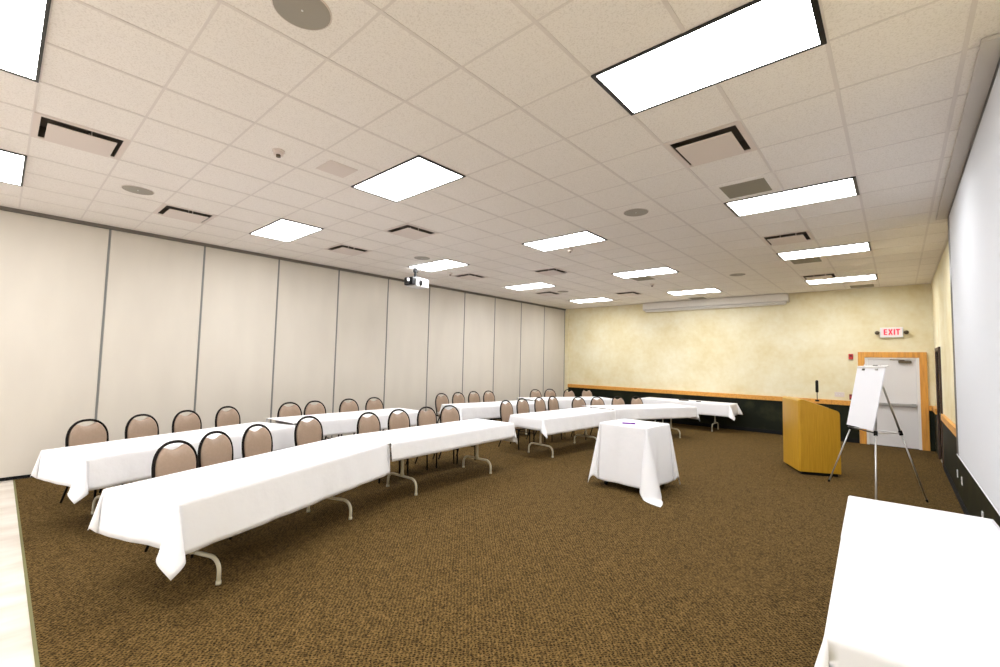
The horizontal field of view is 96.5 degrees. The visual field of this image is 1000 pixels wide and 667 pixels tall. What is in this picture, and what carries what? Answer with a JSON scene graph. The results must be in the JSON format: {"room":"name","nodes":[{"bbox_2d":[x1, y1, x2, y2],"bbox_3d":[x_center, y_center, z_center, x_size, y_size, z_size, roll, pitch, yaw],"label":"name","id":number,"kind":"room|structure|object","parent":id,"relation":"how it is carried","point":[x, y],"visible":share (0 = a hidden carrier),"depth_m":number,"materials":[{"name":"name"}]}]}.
{"room":"conference room","nodes":[
{"label":"conference room","id":0,"kind":"room"},
{"bbox_2d":[0,206,565,480],"bbox_3d":[-3.905,0.377,9.031,0.090,3.650,18.694,-2,-5,42],"label":"wall","id":1,"kind":"structure","parent":0,"point":[110,325],"depth_m":7.76,"materials":[{"name":"plastic"}]},
{"bbox_2d":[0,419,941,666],"bbox_3d":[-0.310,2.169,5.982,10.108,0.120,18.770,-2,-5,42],"label":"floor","id":2,"kind":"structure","parent":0,"point":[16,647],"depth_m":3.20,"materials":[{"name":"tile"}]},
{"bbox_2d":[13,479,39,666],"bbox_3d":[-2.976,1.851,2.840,9.488,0.010,0.017,-2,-5,42],"label":"trim","id":3,"kind":"structure","parent":2,"relation":"on","point":[32,626],"depth_m":3.21,"materials":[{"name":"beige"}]},
{"bbox_2d":[15,419,964,666],"bbox_3d":[1.445,2.256,7.804,9.488,0.008,13.303,-2,-5,42],"label":"floor","id":4,"kind":"structure","parent":2,"relation":"on","point":[531,561],"depth_m":3.69,"materials":[{"name":"brown carpet"}]},
{"bbox_2d":[59,419,132,502],"bbox_3d":[-4.725,1.488,5.268,0.520,0.926,0.462,1,-4,12],"label":"banquet chair","id":5,"kind":"object","parent":4,"relation":"on","point":[97,432],"visible":0.45,"depth_m":5.29,"materials":[{"name":"beige fabric"}]},
{"bbox_2d":[91,486,112,513],"bbox_3d":[-3.802,1.621,5.403,0.740,0.730,2.360,0,-4,23],"label":"folding table","id":6,"kind":"object","parent":4,"relation":"on","point":[96,498],"visible":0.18,"depth_m":4.78,"materials":[{"name":"beige laminate"}]},
{"bbox_2d":[30,422,294,503],"bbox_3d":[-3.755,1.429,5.381,0.989,0.365,2.618,0,-4,23],"label":"tablecloth","id":7,"kind":"object","parent":6,"relation":"on","point":[85,468],"visible":0.73,"depth_m":4.50,"materials":[{"name":"white fabric"}]},
{"bbox_2d":[122,414,158,484],"bbox_3d":[-4.508,1.527,5.818,0.520,0.926,0.462,1,-4,10],"label":"banquet chair","id":8,"kind":"object","parent":4,"relation":"on","point":[134,428],"visible":0.41,"depth_m":5.85,"materials":[{"name":"beige fabric"}]},
{"bbox_2d":[172,410,201,432],"bbox_3d":[-4.287,1.563,6.327,0.520,0.926,0.462,0,-4,14],"label":"banquet chair","id":9,"kind":"object","parent":4,"relation":"on","point":[180,423],"visible":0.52,"depth_m":6.37,"materials":[{"name":"beige fabric"}]},
{"bbox_2d":[144,440,231,557],"bbox_3d":[-2.806,1.458,4.071,0.520,0.926,0.462,1,-4,12],"label":"banquet chair","id":10,"kind":"object","parent":4,"relation":"on","point":[165,461],"visible":0.39,"depth_m":4.09,"materials":[{"name":"brown fabric"}]},
{"bbox_2d":[197,431,233,467],"bbox_3d":[-2.788,1.493,4.640,0.520,0.926,0.462,1,-4,10],"label":"banquet chair","id":11,"kind":"object","parent":4,"relation":"on","point":[218,450],"visible":0.5,"depth_m":4.66,"materials":[{"name":"beige fabric"}]},
{"bbox_2d":[215,406,240,426],"bbox_3d":[-4.078,1.605,6.933,0.520,0.926,0.462,0,-4,16],"label":"banquet chair","id":12,"kind":"object","parent":4,"relation":"on","point":[231,417],"visible":0.42,"depth_m":6.98,"materials":[{"name":"beige fabric"}]},
{"bbox_2d":[241,424,272,457],"bbox_3d":[-2.646,1.528,5.162,0.520,0.926,0.462,0,-4,14],"label":"banquet chair","id":13,"kind":"object","parent":4,"relation":"on","point":[260,441],"visible":0.38,"depth_m":5.19,"materials":[{"name":"beige fabric"}]},
{"bbox_2d":[189,496,351,584],"bbox_3d":[-2.133,1.586,4.215,0.740,0.730,2.360,0,-4,20],"label":"folding table","id":14,"kind":"object","parent":4,"relation":"on","point":[214,558],"visible":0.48,"depth_m":3.44,"materials":[{"name":"beige metal"}]},
{"bbox_2d":[88,438,389,580],"bbox_3d":[-2.076,1.419,4.183,1.014,0.416,2.633,0,-4,20],"label":"tablecloth","id":15,"kind":"object","parent":14,"relation":"on","point":[179,514],"visible":1,"depth_m":3.47,"materials":[{"name":"white fabric"}]},
{"bbox_2d":[277,402,301,416],"bbox_3d":[-3.518,1.665,7.696,0.520,0.926,0.462,-1,-4,33],"label":"banquet chair","id":16,"kind":"object","parent":4,"relation":"on","point":[295,410],"visible":0.38,"depth_m":7.81,"materials":[{"name":"beige fabric"}]},
{"bbox_2d":[294,416,322,445],"bbox_3d":[-2.407,1.581,5.929,0.520,0.926,0.462,0,-4,27],"label":"banquet chair","id":17,"kind":"object","parent":4,"relation":"on","point":[311,431],"visible":0.46,"depth_m":6.00,"materials":[{"name":"beige fabric"}]},
{"bbox_2d":[304,400,339,439],"bbox_3d":[-3.228,1.694,8.067,0.520,0.926,0.462,-1,-4,33],"label":"banquet chair","id":18,"kind":"object","parent":4,"relation":"on","point":[319,408],"visible":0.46,"depth_m":8.18,"materials":[{"name":"beige fabric"}]},
{"bbox_2d":[339,398,358,435],"bbox_3d":[-2.797,1.738,8.624,0.520,0.926,0.462,-1,-4,35],"label":"banquet chair","id":19,"kind":"object","parent":4,"relation":"on","point":[351,406],"visible":0.4,"depth_m":8.73,"materials":[{"name":"beige fabric"}]},
{"bbox_2d":[365,397,383,430],"bbox_3d":[-2.432,1.774,9.079,0.520,0.926,0.462,-1,-4,36],"label":"banquet chair","id":20,"kind":"object","parent":4,"relation":"on","point":[377,404],"visible":0.44,"depth_m":9.20,"materials":[{"name":"beige fabric"}]},
{"bbox_2d":[357,412,400,482],"bbox_3d":[-1.776,1.631,6.513,0.520,0.926,0.462,-1,-4,30],"label":"banquet chair","id":21,"kind":"object","parent":4,"relation":"on","point":[372,423],"visible":0.5,"depth_m":6.59,"materials":[{"name":"beige fabric"}]},
{"bbox_2d":[388,409,427,474],"bbox_3d":[-1.449,1.667,6.981,0.520,0.926,0.462,-1,-4,36],"label":"banquet chair","id":22,"kind":"object","parent":4,"relation":"on","point":[402,420],"visible":0.44,"depth_m":7.06,"materials":[{"name":"beige fabric"}]},
{"bbox_2d":[415,406,454,467],"bbox_3d":[-1.082,1.704,7.453,0.520,0.926,0.462,-1,-4,36],"label":"banquet chair","id":23,"kind":"object","parent":4,"relation":"on","point":[429,417],"visible":0.44,"depth_m":7.54,"materials":[{"name":"beige fabric"}]},
{"bbox_2d":[386,443,491,495],"bbox_3d":[-0.826,1.755,6.495,0.740,0.730,2.340,-1,-4,38],"label":"folding table","id":24,"kind":"object","parent":4,"relation":"on","point":[401,474],"visible":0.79,"depth_m":6.04,"materials":[{"name":"beige metal"}]},
{"bbox_2d":[336,418,516,461],"bbox_3d":[-0.891,1.543,6.404,0.894,0.345,2.742,-1,-4,38],"label":"tablecloth","id":25,"kind":"object","parent":24,"relation":"on","point":[410,442],"visible":0.98,"depth_m":6.10,"materials":[{"name":"white fabric"}]},
{"bbox_2d":[435,393,448,423],"bbox_3d":[-1.237,1.894,10.600,0.520,0.926,0.462,-1,-4,38],"label":"banquet chair","id":26,"kind":"object","parent":4,"relation":"on","point":[439,400],"visible":0.57,"depth_m":10.65,"materials":[{"name":"beige fabric"}]},
{"bbox_2d":[438,405,475,463],"bbox_3d":[-0.744,1.732,7.771,0.520,0.926,0.462,-2,-5,43],"label":"banquet chair","id":27,"kind":"object","parent":4,"relation":"on","point":[451,415],"visible":0.45,"depth_m":7.87,"materials":[{"name":"beige fabric"}]},
{"bbox_2d":[452,392,464,403],"bbox_3d":[-0.885,1.930,11.055,0.520,0.926,0.462,-2,-5,39],"label":"banquet chair","id":28,"kind":"object","parent":4,"relation":"on","point":[460,398],"visible":0.41,"depth_m":11.18,"materials":[{"name":"beige fabric"}]},
{"bbox_2d":[468,391,491,419],"bbox_3d":[-0.524,1.968,11.551,0.520,0.926,0.462,-2,-4,39],"label":"banquet chair","id":29,"kind":"object","parent":4,"relation":"on","point":[472,398],"visible":0.44,"depth_m":11.66,"materials":[{"name":"beige fabric"}]},
{"bbox_2d":[483,391,506,421],"bbox_3d":[-0.148,1.996,11.868,0.520,0.926,0.462,-2,-5,42],"label":"banquet chair","id":30,"kind":"object","parent":4,"relation":"on","point":[490,397],"visible":0.41,"depth_m":11.99,"materials":[{"name":"beige fabric"}]},
{"bbox_2d":[498,400,529,449],"bbox_3d":[0.295,1.835,9.074,0.520,0.926,0.462,-1,-4,36],"label":"banquet chair","id":31,"kind":"object","parent":4,"relation":"on","point":[506,410],"visible":0.61,"depth_m":9.11,"materials":[{"name":"beige fabric"}]},
{"bbox_2d":[516,398,544,444],"bbox_3d":[0.656,1.879,9.659,0.520,0.926,0.462,-2,-5,39],"label":"banquet chair","id":32,"kind":"object","parent":4,"relation":"on","point":[521,407],"visible":0.45,"depth_m":9.73,"materials":[{"name":"beige fabric"}]},
{"bbox_2d":[534,397,561,441],"bbox_3d":[1.069,1.912,10.048,0.520,0.926,0.462,-1,-4,38],"label":"banquet chair","id":33,"kind":"object","parent":4,"relation":"on","point":[539,406],"visible":0.42,"depth_m":10.13,"materials":[{"name":"beige fabric"}]},
{"bbox_2d":[547,396,574,438],"bbox_3d":[1.417,1.944,10.438,0.520,0.926,0.462,-2,-5,39],"label":"banquet chair","id":34,"kind":"object","parent":4,"relation":"on","point":[553,404],"visible":0.49,"depth_m":10.53,"materials":[{"name":"beige fabric"}]},
{"bbox_2d":[528,429,596,457],"bbox_3d":[1.293,1.951,8.912,0.740,0.730,2.360,-2,-5,44],"label":"folding table","id":35,"kind":"object","parent":4,"relation":"on","point":[585,435],"visible":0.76,"depth_m":8.49,"materials":[{"name":"grey metal"}]},
{"bbox_2d":[509,407,615,438],"bbox_3d":[1.333,1.735,8.896,0.978,0.316,2.582,-2,-5,44],"label":"tablecloth","id":36,"kind":"object","parent":35,"relation":"on","point":[551,422],"visible":0.98,"depth_m":8.40,"materials":[{"name":"white fabric"}]},
{"bbox_2d":[571,397,598,439],"bbox_3d":[1.976,1.953,10.386,0.462,0.926,0.520,4,-4,-33],"label":"banquet chair","id":37,"kind":"object","parent":4,"relation":"on","point":[575,403],"visible":0.34,"depth_m":10.54,"materials":[{"name":"beige fabric"}]},
{"bbox_2d":[589,396,604,435],"bbox_3d":[2.446,1.974,10.542,0.462,0.926,0.520,3,-4,-31],"label":"banquet chair","id":38,"kind":"object","parent":4,"relation":"on","point":[600,401],"visible":0.38,"depth_m":10.71,"materials":[{"name":"beige fabric"}]},
{"bbox_2d":[611,396,624,404],"bbox_3d":[3.032,2.007,10.871,0.462,0.926,0.520,3,-4,-30],"label":"banquet chair","id":39,"kind":"object","parent":4,"relation":"on","point":[620,401],"visible":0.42,"depth_m":11.06,"materials":[{"name":"beige fabric"}]},
{"bbox_2d":[600,408,680,437],"bbox_3d":[3.501,2.107,10.633,2.340,0.730,0.740,3,-4,-23],"label":"folding table","id":40,"kind":"object","parent":4,"relation":"on","point":[600,408],"visible":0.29,"depth_m":10.75,"materials":[{"name":"grey metal"}]},
{"bbox_2d":[588,404,699,420],"bbox_3d":[3.350,1.902,10.565,2.822,0.362,0.900,3,-4,-23],"label":"tablecloth","id":41,"kind":"object","parent":40,"relation":"on","point":[635,411],"visible":0.98,"depth_m":10.33,"materials":[{"name":"white fabric"}]},
{"bbox_2d":[630,396,656,421],"bbox_3d":[3.530,2.026,11.008,0.462,0.926,0.520,3,-4,-31],"label":"banquet chair","id":42,"kind":"object","parent":4,"relation":"on","point":[638,400],"visible":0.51,"depth_m":11.16,"materials":[{"name":"beige fabric"}]},
{"bbox_2d":[655,416,718,431],"bbox_3d":[5.224,2.262,12.536,2.360,0.730,0.740,-2,-5,41],"label":"folding table","id":43,"kind":"object","parent":4,"relation":"on","point":[715,422],"visible":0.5,"depth_m":12.03,"materials":[{"name":"grey metal"}]},
{"bbox_2d":[641,397,742,419],"bbox_3d":[5.202,2.075,12.517,2.732,0.377,1.011,-2,-5,41],"label":"tablecloth","id":44,"kind":"object","parent":43,"relation":"on","point":[724,409],"visible":0.78,"depth_m":11.90,"materials":[{"name":"white fabric"}]},
{"bbox_2d":[782,396,840,476],"bbox_3d":[5.282,1.716,7.616,0.585,1.219,0.800,0,-4,16],"label":"lectern","id":45,"kind":"object","parent":4,"relation":"on","point":[811,431],"visible":1,"depth_m":7.26,"materials":[{"name":"brown wood"}]},
{"bbox_2d":[828,364,928,501],"bbox_3d":[4.952,1.325,6.178,1.010,1.820,1.158,3,-4,-31],"label":"easel","id":46,"kind":"object","parent":4,"relation":"on","point":[875,432],"visible":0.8,"depth_m":6.02,"materials":[{"name":"silver metal"}]},
{"bbox_2d":[847,367,885,430],"bbox_3d":[5.070,0.886,6.195,0.134,0.857,0.800,0,-4,16],"label":"pad","id":47,"kind":"object","parent":46,"relation":"on","point":[868,383],"visible":1,"depth_m":6.15,"materials":[{"name":"white paper"}]},
{"bbox_3d":[-0.143,2.012,10.428,2.360,0.730,0.740,4,-4,-38],"label":"folding table","id":48,"kind":"object","parent":4,"relation":"on","visible":0},
{"bbox_2d":[439,400,545,420],"bbox_3d":[-0.115,1.798,10.404,2.598,0.323,0.973,4,-4,-38],"label":"tablecloth","id":49,"kind":"object","parent":48,"relation":"on","point":[480,410],"visible":0.55,"depth_m":9.86,"materials":[{"name":"white fabric"}]},
{"bbox_3d":[1.945,2.186,12.495,2.340,0.730,0.740,3,-4,-23],"label":"folding table","id":50,"kind":"object","parent":4,"relation":"on","visible":0},
{"bbox_2d":[517,396,611,409],"bbox_3d":[1.869,1.985,12.457,2.722,0.362,0.903,3,-4,-23],"label":"tablecloth","id":51,"kind":"object","parent":50,"relation":"on","point":[564,402],"visible":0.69,"depth_m":12.24,"materials":[{"name":"white fabric"}]},
{"bbox_3d":[-2.544,1.802,7.887,0.740,0.730,2.340,-2,-5,41],"label":"folding table","id":52,"kind":"object","parent":4,"relation":"on","visible":0},
{"bbox_2d":[266,408,418,435],"bbox_3d":[-2.562,1.600,7.854,0.899,0.357,2.652,-2,-5,41],"label":"tablecloth","id":53,"kind":"object","parent":52,"relation":"on","point":[341,422],"visible":0.65,"depth_m":7.40,"materials":[{"name":"white fabric"}]},
{"bbox_3d":[2.284,1.570,2.332,0.700,0.730,2.360,-2,-5,40],"label":"folding table","id":54,"kind":"object","parent":4,"relation":"on","visible":0},
{"bbox_2d":[814,496,999,666],"bbox_3d":[2.233,1.436,2.330,0.932,0.483,2.608,-2,-5,40],"label":"tablecloth","id":55,"kind":"object","parent":54,"relation":"on","point":[913,586],"visible":1,"depth_m":2.03,"materials":[{"name":"white fabric"}]},
{"bbox_3d":[1.944,1.740,6.445,0.660,0.876,0.660,-2,-5,44],"label":"utility cart","id":56,"kind":"object","parent":4,"relation":"on","visible":0},
{"bbox_2d":[588,419,679,506],"bbox_3d":[1.959,1.724,6.287,1.241,0.879,1.203,-2,-5,44],"label":"tablecloth","id":57,"kind":"object","parent":56,"relation":"on","point":[641,454],"visible":0.99,"depth_m":6.17,"materials":[{"name":"white fabric"}]},
{"bbox_2d":[0,0,999,308],"bbox_3d":[-0.203,-1.551,6.123,9.558,0.001,18.470,-2,-5,42],"label":"ceiling","id":58,"kind":"structure","parent":0,"point":[529,66],"depth_m":3.74,"materials":[{"name":"tile"}]},
{"bbox_2d":[0,149,26,186],"bbox_3d":[-5.316,-1.772,4.576,1.219,0.052,0.610,-2,-5,42],"label":"ceiling light","id":59,"kind":"object","parent":58,"relation":"attached to","point":[12,164],"visible":0.97,"depth_m":4.67,"materials":[{"name":"white plastic"}]},
{"bbox_2d":[0,0,50,82],"bbox_3d":[-3.037,-1.845,2.553,1.219,0.052,0.610,-2,-5,42],"label":"ceiling light","id":60,"kind":"object","parent":58,"relation":"attached to","point":[23,23],"visible":1,"depth_m":2.71,"materials":[{"name":"white plastic"}]},
{"bbox_2d":[30,112,130,159],"bbox_3d":[-3.771,-1.799,4.021,0.610,0.154,0.610,-2,-5,42],"label":"ceiling vent","id":61,"kind":"object","parent":58,"relation":"in","point":[47,128],"visible":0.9,"depth_m":4.00,"materials":[{"name":"brown"}]},
{"bbox_2d":[121,185,154,194],"bbox_3d":[-4.274,-1.692,5.269,0.310,0.015,0.310,-2,-5,42],"label":"ceiling speaker","id":62,"kind":"object","parent":58,"relation":"attached to","point":[130,188],"visible":1,"depth_m":5.26,"materials":[{"name":"beige"}]},
{"bbox_2d":[153,204,216,223],"bbox_3d":[-4.329,-1.681,6.143,0.610,0.154,0.610,-2,-5,42],"label":"ceiling vent","id":63,"kind":"object","parent":58,"relation":"in","point":[165,210],"visible":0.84,"depth_m":6.15,"materials":[{"name":"brown metal"}]},
{"bbox_2d":[272,148,284,157],"bbox_3d":[-2.073,-1.681,4.175,0.110,0.062,0.110,-2,-5,42],"label":"sprinkler head","id":64,"kind":"object","parent":58,"relation":"attached to","point":[277,152],"visible":1,"depth_m":4.15},
{"bbox_2d":[249,218,322,241],"bbox_3d":[-3.292,-1.587,6.848,1.219,0.052,0.610,-2,-5,42],"label":"ceiling light","id":65,"kind":"object","parent":58,"relation":"attached to","point":[282,229],"visible":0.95,"depth_m":6.80,"materials":[{"name":"white plastic"}]},
{"bbox_2d":[271,0,331,30],"bbox_3d":[-1.094,-1.792,2.471,0.310,0.015,0.310,-2,-5,42],"label":"ceiling speaker","id":66,"kind":"object","parent":58,"relation":"attached to","point":[314,15],"visible":1,"depth_m":2.49,"materials":[{"name":"beige"}]},
{"bbox_2d":[316,160,357,177],"bbox_3d":[-1.663,-1.674,4.554,0.300,0.011,0.300,-2,-5,42],"label":"plate","id":67,"kind":"object","parent":58,"relation":"attached to","point":[332,167],"visible":1,"depth_m":4.54,"materials":[{"name":"beige"}]},
{"bbox_2d":[324,244,370,255],"bbox_3d":[-2.710,-1.533,7.961,0.610,0.154,0.610,-2,-5,42],"label":"ceiling vent","id":68,"kind":"object","parent":58,"relation":"in","point":[340,248],"visible":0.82,"depth_m":7.98,"materials":[{"name":"brown metal"}]},
{"bbox_2d":[351,155,465,201],"bbox_3d":[-1.014,-1.661,4.825,1.219,0.052,0.610,-2,-5,42],"label":"ceiling light","id":69,"kind":"object","parent":58,"relation":"attached to","point":[417,175],"visible":0.94,"depth_m":4.76,"materials":[{"name":"white plastic"}]},
{"bbox_2d":[383,223,438,239],"bbox_3d":[-1.343,-1.577,6.747,0.610,0.154,0.610,-2,-5,42],"label":"ceiling vent","id":70,"kind":"object","parent":58,"relation":"in","point":[406,230],"visible":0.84,"depth_m":6.75,"materials":[{"name":"brown metal"}]},
{"bbox_2d":[404,267,428,288],"bbox_3d":[-1.774,-1.180,9.349,0.314,0.403,0.572,-1,-4,32],"label":"projector","id":71,"kind":"object","parent":58,"relation":"hanging from","point":[416,282],"visible":1,"depth_m":9.28,"materials":[{"name":"white plastic"}]},
{"bbox_2d":[408,259,468,271],"bbox_3d":[-1.269,-1.403,9.120,1.219,0.052,0.610,-2,-5,42],"label":"ceiling light","id":72,"kind":"object","parent":58,"relation":"attached to","point":[443,264],"visible":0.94,"depth_m":9.08,"materials":[{"name":"white plastic"}]},
{"bbox_2d":[453,273,487,279],"bbox_3d":[-0.687,-1.348,10.233,0.610,0.154,0.610,-2,-5,42],"label":"ceiling vent","id":73,"kind":"object","parent":58,"relation":"in","point":[468,276],"visible":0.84,"depth_m":10.26,"materials":[{"name":"brown"}]},
{"bbox_2d":[0,0,978,308],"bbox_3d":[-0.185,-1.549,6.106,9.508,0.004,18.470,-2,-5,42],"label":"grid","id":74,"kind":"object","parent":58,"relation":"attached to","point":[974,3],"visible":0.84,"depth_m":3.90,"materials":[{"name":"white paint"}]},
{"bbox_2d":[504,282,554,289],"bbox_3d":[0.754,-1.218,11.393,1.219,0.052,0.610,-2,-5,42],"label":"ceiling light","id":75,"kind":"object","parent":58,"relation":"attached to","point":[540,284],"visible":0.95,"depth_m":11.35,"materials":[{"name":"white plastic"}]},
{"bbox_2d":[532,267,570,275],"bbox_3d":[1.085,-1.355,9.474,0.610,0.154,0.610,-2,-5,42],"label":"ceiling vent","id":76,"kind":"object","parent":58,"relation":"in","point":[549,271],"visible":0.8,"depth_m":9.48,"materials":[{"name":"brown"}]},
{"bbox_2d":[522,231,606,251],"bbox_3d":[1.010,-1.475,7.097,1.219,0.052,0.610,-2,-5,42],"label":"ceiling light","id":77,"kind":"object","parent":58,"relation":"attached to","point":[583,237],"visible":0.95,"depth_m":7.05,"materials":[{"name":"white plastic"}]},
{"bbox_2d":[569,298,611,302],"bbox_3d":[2.777,-1.032,13.665,1.219,0.052,0.610,-2,-5,42],"label":"ceiling light","id":78,"kind":"object","parent":58,"relation":"attached to","point":[592,299],"visible":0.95,"depth_m":13.64,"materials":[{"name":"white plastic"}]},
{"bbox_2d":[623,208,648,216],"bbox_3d":[1.721,-1.534,5.651,0.310,0.015,0.310,-2,-5,42],"label":"ceiling speaker","id":79,"kind":"object","parent":58,"relation":"attached to","point":[632,212],"visible":1,"depth_m":5.64,"materials":[{"name":"beige"}]},
{"bbox_2d":[625,276,660,281],"bbox_3d":[3.209,-1.231,10.025,0.598,0.005,0.598,-2,-5,42],"label":"ceiling vent","id":80,"kind":"object","parent":58,"relation":"in","point":[643,278],"visible":0.97,"depth_m":10.03,"materials":[{"name":"brown"}]},
{"bbox_2d":[630,276,653,280],"bbox_3d":[3.209,-1.232,10.025,0.426,0.003,0.426,-2,-5,42],"label":"grille","id":81,"kind":"object","parent":80,"relation":"attached to","point":[644,278],"depth_m":10.01,"materials":[{"name":"grey metal"}]},
{"bbox_2d":[612,267,678,277],"bbox_3d":[3.033,-1.290,9.369,1.219,0.052,0.610,-2,-5,42],"label":"ceiling light","id":82,"kind":"object","parent":58,"relation":"attached to","point":[663,270],"visible":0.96,"depth_m":9.33,"materials":[{"name":"white plastic"}]},
{"bbox_2d":[666,288,721,294],"bbox_3d":[5.056,-1.105,11.641,1.219,0.052,0.610,-2,-5,42],"label":"ceiling light","id":83,"kind":"object","parent":58,"relation":"attached to","point":[709,290],"visible":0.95,"depth_m":11.59,"materials":[{"name":"white plastic"}]},
{"bbox_2d":[591,0,826,115],"bbox_3d":[1.265,-1.733,2.802,1.219,0.052,0.610,-2,-5,42],"label":"ceiling light","id":84,"kind":"object","parent":58,"relation":"attached to","point":[756,34],"visible":0.96,"depth_m":2.73,"materials":[{"name":"white plastic"}]},
{"bbox_2d":[663,121,757,167],"bbox_3d":[1.847,-1.679,3.915,0.610,0.154,0.610,-2,-5,42],"label":"ceiling vent","id":85,"kind":"object","parent":58,"relation":"in","point":[731,139],"visible":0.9,"depth_m":3.90,"materials":[{"name":"beige metal"}]},
{"bbox_2d":[708,172,782,202],"bbox_3d":[2.655,-1.563,4.821,0.598,0.005,0.598,-2,-5,42],"label":"ceiling vent","id":86,"kind":"object","parent":58,"relation":"in","point":[763,184],"visible":1,"depth_m":4.80,"materials":[{"name":"metal"}]},
{"bbox_2d":[720,178,771,198],"bbox_3d":[2.655,-1.564,4.821,0.426,0.003,0.426,-2,-5,42],"label":"grille","id":87,"kind":"object","parent":86,"relation":"attached to","point":[755,186],"depth_m":4.81,"materials":[{"name":"grey metal"}]},
{"bbox_2d":[759,230,814,245],"bbox_3d":[4.275,-1.457,6.641,0.610,0.154,0.610,-2,-5,42],"label":"ceiling vent","id":88,"kind":"object","parent":58,"relation":"in","point":[800,236],"visible":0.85,"depth_m":6.66,"materials":[{"name":"brown metal"}]},
{"bbox_2d":[724,176,859,216],"bbox_3d":[3.288,-1.548,5.074,1.219,0.052,0.610,-2,-5,42],"label":"ceiling light","id":89,"kind":"object","parent":58,"relation":"attached to","point":[846,187],"visible":0.94,"depth_m":5.01,"materials":[{"name":"white plastic"}]},
{"bbox_2d":[784,256,828,265],"bbox_3d":[5.488,-1.304,8.002,0.598,0.005,0.598,-2,-5,42],"label":"ceiling vent","id":90,"kind":"object","parent":58,"relation":"in","point":[819,259],"visible":1,"depth_m":8.01,"materials":[{"name":"brown metal"}]},
{"bbox_2d":[790,257,820,263],"bbox_3d":[5.488,-1.305,8.002,0.426,0.003,0.426,-2,-5,42],"label":"grille","id":91,"kind":"object","parent":90,"relation":"attached to","point":[813,259],"depth_m":8.00,"materials":[{"name":"grey metal"}]},
{"bbox_2d":[800,273,838,280],"bbox_3d":[6.703,-1.235,9.368,0.610,0.154,0.610,-2,-5,42],"label":"ceiling vent","id":92,"kind":"object","parent":58,"relation":"in","point":[827,275],"visible":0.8,"depth_m":9.39,"materials":[{"name":"brown"}]},
{"bbox_2d":[776,242,871,259],"bbox_3d":[5.311,-1.363,7.346,1.219,0.052,0.610,-2,-5,42],"label":"ceiling light","id":93,"kind":"object","parent":58,"relation":"attached to","point":[865,246],"visible":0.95,"depth_m":7.30,"materials":[{"name":"white plastic"}]},
{"bbox_2d":[805,274,877,284],"bbox_3d":[7.335,-1.178,9.618,1.219,0.052,0.610,-2,-5,42],"label":"ceiling light","id":94,"kind":"object","parent":58,"relation":"attached to","point":[872,276],"visible":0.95,"depth_m":9.57,"materials":[{"name":"white plastic"}]},
{"bbox_2d":[845,283,878,288],"bbox_3d":[8.371,-1.096,10.324,0.598,0.005,0.598,-2,-5,42],"label":"ceiling vent","id":95,"kind":"object","parent":58,"relation":"in","point":[871,284],"visible":1,"depth_m":10.31,"materials":[{"name":"brown metal"}]},
{"bbox_2d":[850,284,873,287],"bbox_3d":[8.371,-1.097,10.324,0.426,0.003,0.426,-2,-5,42],"label":"grille","id":96,"kind":"object","parent":95,"relation":"attached to","point":[863,285],"depth_m":10.34,"materials":[{"name":"grey metal"}]},
{"bbox_2d":[936,33,999,515],"bbox_3d":[4.135,-0.126,3.967,0.112,2.902,4.090,-2,-5,42],"label":"projection screen","id":97,"kind":"object","parent":58,"relation":"hanging from","point":[970,197],"visible":1,"depth_m":3.52,"materials":[{"name":"white fabric"}]},
{"bbox_2d":[564,284,935,450],"bbox_3d":[5.899,0.741,12.951,10.008,3.863,0.210,-2,-5,42],"label":"wall","id":98,"kind":"structure","parent":0,"point":[770,350],"depth_m":12.05,"materials":[{"name":"yellow paint"}]},
{"bbox_2d":[643,293,788,311],"bbox_3d":[6.000,-0.846,12.815,3.900,0.283,0.169,-2,-5,42],"label":"projection screen","id":99,"kind":"object","parent":98,"relation":"attached to","point":[770,299],"visible":1,"depth_m":12.56,"materials":[{"name":"white"}]},
{"bbox_2d":[568,384,931,410],"bbox_3d":[5.888,1.736,12.782,9.328,0.113,0.054,-2,-5,42],"label":"trim","id":100,"kind":"structure","parent":98,"relation":"attached to","point":[727,395],"depth_m":12.67,"materials":[{"name":"brown wood"}]},
{"bbox_2d":[650,419,859,442],"bbox_3d":[5.413,2.623,13.134,8.068,0.092,0.011,-2,-5,42],"label":"baseboard","id":101,"kind":"structure","parent":98,"relation":"attached to","point":[659,420],"depth_m":12.21,"materials":[{"name":"black rubber"}]},
{"bbox_2d":[875,327,908,337],"bbox_3d":[8.927,-0.023,10.175,0.587,0.230,0.120,-2,-5,42],"label":"exit sign","id":102,"kind":"object","parent":98,"relation":"attached to","point":[891,332],"visible":1,"depth_m":10.16,"materials":[{"name":"white plastic"}]},
{"bbox_2d":[858,352,929,450],"bbox_3d":[8.910,1.497,10.136,1.185,2.145,0.318,-2,-5,42],"label":"door","id":103,"kind":"structure","parent":98,"relation":"in","point":[905,383],"depth_m":10.02,"materials":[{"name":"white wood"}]},
{"bbox_2d":[931,241,999,526],"bbox_3d":[3.379,0.061,2.802,0.170,3.863,18.470,-2,-5,42],"label":"wall","id":104,"kind":"structure","parent":0,"point":[940,285],"depth_m":6.94,"materials":[{"name":"yellow paint"}]},
{"bbox_2d":[935,347,943,465],"bbox_3d":[8.433,1.359,8.478,0.152,2.180,1.036,-2,-5,42],"label":"door","id":105,"kind":"structure","parent":104,"relation":"in","point":[938,349],"depth_m":8.78,"materials":[{"name":"brown wood"}]},
{"bbox_2d":[932,406,955,436],"bbox_3d":[7.423,1.442,7.446,0.054,0.113,5.890,-2,-5,42],"label":"trim","id":106,"kind":"structure","parent":104,"relation":"attached to","point":[951,426],"depth_m":6.89,"materials":[{"name":"brown wood"}]},
{"bbox_2d":[943,464,968,514],"bbox_3d":[4.457,2.046,4.082,0.011,0.092,10.250,-2,-5,42],"label":"baseboard","id":107,"kind":"structure","parent":104,"relation":"attached to","point":[961,503],"depth_m":6.16,"materials":[{"name":"black rubber"}]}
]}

